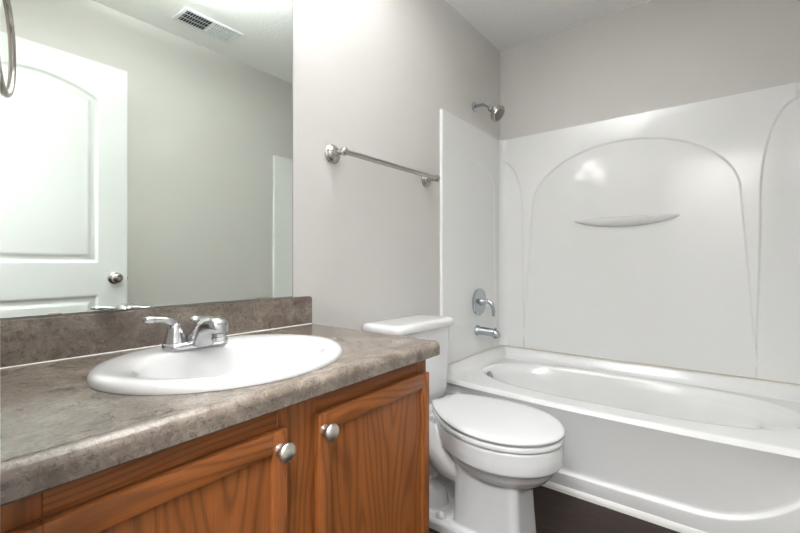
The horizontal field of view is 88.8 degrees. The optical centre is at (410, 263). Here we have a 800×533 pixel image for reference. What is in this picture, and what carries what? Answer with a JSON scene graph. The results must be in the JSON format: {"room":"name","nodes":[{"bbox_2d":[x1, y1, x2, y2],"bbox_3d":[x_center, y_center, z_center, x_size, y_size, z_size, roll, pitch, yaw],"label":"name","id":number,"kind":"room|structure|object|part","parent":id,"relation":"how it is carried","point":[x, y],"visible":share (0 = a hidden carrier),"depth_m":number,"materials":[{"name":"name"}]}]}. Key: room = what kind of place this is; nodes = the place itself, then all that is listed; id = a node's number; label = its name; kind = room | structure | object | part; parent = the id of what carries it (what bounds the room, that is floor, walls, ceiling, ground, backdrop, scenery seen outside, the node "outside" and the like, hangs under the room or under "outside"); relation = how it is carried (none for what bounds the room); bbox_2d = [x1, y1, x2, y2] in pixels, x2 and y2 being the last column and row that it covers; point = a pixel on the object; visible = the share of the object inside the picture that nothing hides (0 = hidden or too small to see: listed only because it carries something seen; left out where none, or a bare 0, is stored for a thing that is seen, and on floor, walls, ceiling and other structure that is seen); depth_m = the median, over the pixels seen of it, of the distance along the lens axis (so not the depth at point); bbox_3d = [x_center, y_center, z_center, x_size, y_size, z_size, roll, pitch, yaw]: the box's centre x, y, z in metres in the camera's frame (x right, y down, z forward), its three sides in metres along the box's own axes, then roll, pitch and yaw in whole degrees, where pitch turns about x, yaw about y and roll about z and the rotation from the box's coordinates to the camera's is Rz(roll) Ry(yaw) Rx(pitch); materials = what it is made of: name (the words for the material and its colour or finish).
{"room":"bathroom","nodes":[
{"label":"bathroom","id":0,"kind":"room"},
{"bbox_2d":[0,0,499,397],"bbox_3d":[-0.200,-0.214,1.805,0.100,2.440,2.710,0,0,38],"label":"wall","id":1,"kind":"structure","parent":0,"point":[373,78],"depth_m":1.79,"materials":[{"name":"grey paint"}]},
{"bbox_2d":[0,0,292,318],"bbox_3d":[-0.667,-0.411,1.110,0.008,1.056,0.828,0,0,38],"label":"wall mirror","id":2,"kind":"object","parent":1,"relation":"attached to","point":[146,146],"visible":1,"depth_m":1.07,"materials":[{"name":"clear mirror"}]},
{"bbox_2d":[0,296,311,367],"bbox_3d":[-0.641,0.168,1.133,0.021,0.100,0.903,0,0,38],"label":"backsplash","id":3,"kind":"structure","parent":1,"relation":"attached to","point":[45,338],"depth_m":1.01,"materials":[{"name":"brown laminate"}]},
{"bbox_2d":[325,144,439,187],"bbox_3d":[-0.080,-0.424,1.808,0.084,0.076,0.699,0,0,38],"label":"towel bar","id":4,"kind":"object","parent":1,"relation":"attached to","point":[332,153],"visible":1,"depth_m":1.65,"materials":[{"name":"silver metal"}]},
{"bbox_3d":[-0.271,-0.424,1.561,0.084,0.076,0.076,0,0,38],"label":"post","id":5,"kind":"part","parent":4,"relation":"part of","materials":[{"name":"silver metal"}]},
{"bbox_3d":[0.110,-0.424,2.054,0.084,0.076,0.076,0,0,38],"label":"post","id":6,"kind":"part","parent":4,"relation":"part of","materials":[{"name":"silver metal"}]},
{"bbox_2d":[472,102,504,121],"bbox_3d":[0.461,-0.903,2.415,0.197,0.151,0.098,0,0,38],"label":"shower","id":7,"kind":"object","parent":1,"relation":"attached to","point":[497,112],"visible":1,"depth_m":2.38,"materials":[{"name":"silver metal"}]},
{"bbox_3d":[0.435,-0.931,2.439,0.118,0.060,0.025,0,0,38],"label":"shower arm","id":8,"kind":"part","parent":7,"relation":"part of","materials":[{"name":"silver metal"}]},
{"bbox_2d":[446,0,649,51],"bbox_3d":[0.066,-1.459,0.809,1.738,0.050,3.960,0,0,38],"label":"ceiling","id":9,"kind":"structure","parent":0,"point":[506,24],"depth_m":2.35,"materials":[{"name":"white paint"}]},
{"bbox_2d":[429,486,679,532],"bbox_3d":[0.066,1.031,0.809,1.738,0.050,3.960,0,0,38],"label":"floor","id":10,"kind":"structure","parent":0,"point":[555,511],"depth_m":1.61,"materials":[{"name":"brown plastic"}]},
{"bbox_2d":[0,360,428,532],"bbox_3d":[-0.411,0.631,0.940,0.610,0.750,0.876,0,0,38],"label":"vanity cabinet","id":11,"kind":"object","parent":10,"relation":"on","point":[354,458],"visible":0.94,"depth_m":0.73,"materials":[{"name":"brown wood"}]},
{"bbox_3d":[-0.337,0.316,0.596,0.019,0.037,0.307,0,0,36],"label":"rail","id":12,"kind":"part","parent":11,"relation":"part of","materials":[{"name":"brown wood"}]},
{"bbox_3d":[-0.345,0.299,0.618,0.019,0.085,0.326,0,0,36],"label":"frame rail","id":13,"kind":"part","parent":11,"relation":"part of","materials":[{"name":"brown wood"}]},
{"bbox_3d":[-0.339,0.589,0.598,0.008,0.519,0.317,0,0,36],"label":"cabinet door","id":14,"kind":"part","parent":11,"relation":"part of","materials":[{"name":"brown wood"}]},
{"bbox_2d":[0,296,439,505],"bbox_3d":[-0.409,0.187,0.953,0.610,0.138,0.903,0,0,38],"label":"countertop","id":15,"kind":"structure","parent":11,"relation":"on","point":[56,429],"depth_m":0.71,"materials":[{"name":"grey laminate"}]},
{"bbox_2d":[142,315,228,350],"bbox_3d":[-0.494,0.159,0.949,0.156,0.081,0.190,0,0,38],"label":"faucet","id":16,"kind":"object","parent":15,"relation":"on","point":[209,330],"visible":1,"depth_m":0.94,"materials":[{"name":"silver metal"}]},
{"bbox_3d":[-0.563,0.153,0.939,0.049,0.068,0.091,0,0,38],"label":"lever handle","id":17,"kind":"part","parent":16,"relation":"part of","materials":[{"name":"silver metal"}]},
{"bbox_3d":[-0.521,0.192,0.994,0.058,0.016,0.152,0,0,38],"label":"plate","id":18,"kind":"part","parent":16,"relation":"part of","materials":[{"name":"silver metal"}]},
{"bbox_3d":[-0.481,0.160,0.962,0.151,0.077,0.053,0,0,38],"label":"spout","id":19,"kind":"part","parent":16,"relation":"part of","materials":[{"name":"silver metal"}]},
{"bbox_3d":[-0.504,0.156,1.015,0.049,0.061,0.090,0,0,38],"label":"lever handle","id":20,"kind":"part","parent":16,"relation":"part of","materials":[{"name":"silver metal"}]},
{"bbox_2d":[86,334,342,394],"bbox_3d":[-0.403,0.265,0.924,0.456,0.132,0.522,0,0,38],"label":"sink","id":21,"kind":"object","parent":15,"relation":"in","point":[244,360],"visible":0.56,"depth_m":0.90,"materials":[{"name":"white ceramic"}]},
{"bbox_3d":[-0.220,0.329,0.715,0.032,0.035,0.035,0,0,38],"label":"knob","id":22,"kind":"part","parent":11,"relation":"part of","materials":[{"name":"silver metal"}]},
{"bbox_3d":[-0.159,0.329,0.801,0.032,0.035,0.035,0,0,38],"label":"knob","id":23,"kind":"part","parent":11,"relation":"part of","materials":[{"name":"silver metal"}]},
{"bbox_3d":[-0.094,0.299,0.967,0.018,0.085,0.356,0,0,36],"label":"frame rail","id":24,"kind":"part","parent":11,"relation":"part of","materials":[{"name":"brown wood"}]},
{"bbox_3d":[-0.070,0.316,0.967,0.018,0.037,0.336,0,0,36],"label":"rail","id":25,"kind":"part","parent":11,"relation":"part of","materials":[{"name":"brown wood"}]},
{"bbox_3d":[-0.073,0.589,0.969,0.008,0.519,0.345,0,0,36],"label":"cabinet door","id":26,"kind":"part","parent":11,"relation":"part of","materials":[{"name":"brown wood"}]},
{"bbox_2d":[362,314,564,532],"bbox_3d":[0.216,0.625,1.624,0.768,0.759,0.432,0,0,38],"label":"toilet","id":27,"kind":"object","parent":10,"relation":"on","point":[488,456],"visible":0.7,"depth_m":1.48,"materials":[{"name":"white ceramic"}]},
{"bbox_3d":[-0.002,0.264,1.790,0.216,0.038,0.428,0,0,38],"label":"tank lid","id":28,"kind":"part","parent":27,"relation":"part of","materials":[{"name":"white ceramic"}]},
{"bbox_3d":[-0.003,0.449,1.792,0.196,0.330,0.400,0,0,38],"label":"tank","id":29,"kind":"part","parent":27,"relation":"part of","materials":[{"name":"white ceramic"}]},
{"bbox_3d":[0.229,0.811,1.631,0.748,0.387,0.395,0,0,38],"label":"bowl","id":30,"kind":"part","parent":27,"relation":"part of","materials":[{"name":"white ceramic"}]},
{"bbox_3d":[0.308,0.587,1.570,0.555,0.020,0.402,0,0,38],"label":"lid","id":31,"kind":"part","parent":27,"relation":"part of","materials":[{"name":"white plastic"}]},
{"bbox_3d":[0.308,0.609,1.570,0.555,0.018,0.402,0,0,38],"label":"seat","id":32,"kind":"part","parent":27,"relation":"part of","materials":[{"name":"white plastic"}]},
{"bbox_2d":[442,346,799,532],"bbox_3d":[0.983,0.777,1.993,1.532,0.458,0.760,0,0,38],"label":"bathtub","id":33,"kind":"object","parent":10,"relation":"on","point":[679,450],"visible":0.81,"depth_m":1.69,"materials":[{"name":"white plastic"}]},
{"bbox_2d":[447,346,799,457],"bbox_3d":[0.983,0.740,1.993,1.532,0.382,0.760,0,0,38],"label":"basin","id":34,"kind":"object","parent":33,"relation":"in","point":[605,408],"depth_m":1.91,"materials":[{"name":"white plastic"}]},
{"bbox_2d":[500,0,799,139],"bbox_3d":[1.286,-0.214,2.305,1.638,2.440,0.100,0,0,38],"label":"wall","id":35,"kind":"structure","parent":0,"point":[652,55],"depth_m":2.23,"materials":[{"name":"grey paint"}]},
{"bbox_2d":[440,82,799,384],"bbox_3d":[0.990,-0.137,2.003,1.536,1.374,0.740,0,0,38],"label":"shower surround","id":36,"kind":"object","parent":35,"relation":"attached to","point":[667,237],"visible":0.98,"depth_m":2.23,"materials":[{"name":"white plastic"}]},
{"bbox_3d":[0.384,-0.138,2.465,0.013,1.372,0.728,0,0,38],"label":"panel","id":37,"kind":"part","parent":36,"relation":"part of","materials":[{"name":"white plastic"}]},
{"bbox_2d":[472,288,494,315],"bbox_3d":[0.459,0.234,2.462,0.108,0.166,0.166,0,0,38],"label":"shower valve","id":38,"kind":"object","parent":36,"relation":"attached to","point":[479,301],"visible":1,"depth_m":2.46,"materials":[{"name":"silver metal"}]},
{"bbox_3d":[0.462,0.262,2.460,0.101,0.104,0.048,0,0,38],"label":"lever handle","id":39,"kind":"part","parent":38,"relation":"part of","materials":[{"name":"silver metal"}]},
{"bbox_2d":[474,325,500,338],"bbox_3d":[0.462,0.405,2.430,0.152,0.066,0.064,0,0,38],"label":"tub spout","id":40,"kind":"object","parent":36,"relation":"attached to","point":[478,330],"visible":1,"depth_m":2.41,"materials":[{"name":"silver metal"}]},
{"bbox_2d":[575,214,679,226],"bbox_3d":[1.186,-0.234,2.282,0.544,0.052,0.054,0,0,38],"label":"soap shelf","id":41,"kind":"object","parent":36,"relation":"attached to","point":[613,220],"depth_m":2.25,"materials":[{"name":"white plastic"}]},
{"bbox_3d":[-0.350,-0.214,0.271,1.538,2.440,0.100,0,0,38],"label":"wall","id":42,"kind":"structure","parent":0,"visible":0},
{"bbox_2d":[0,0,15,97],"bbox_3d":[-0.699,-0.388,0.669,0.173,0.210,0.101,0,0,38],"label":"towel ring","id":43,"kind":"object","parent":42,"relation":"attached to","point":[7,91],"visible":1,"depth_m":0.74,"materials":[{"name":"silver metal"}]}
]}

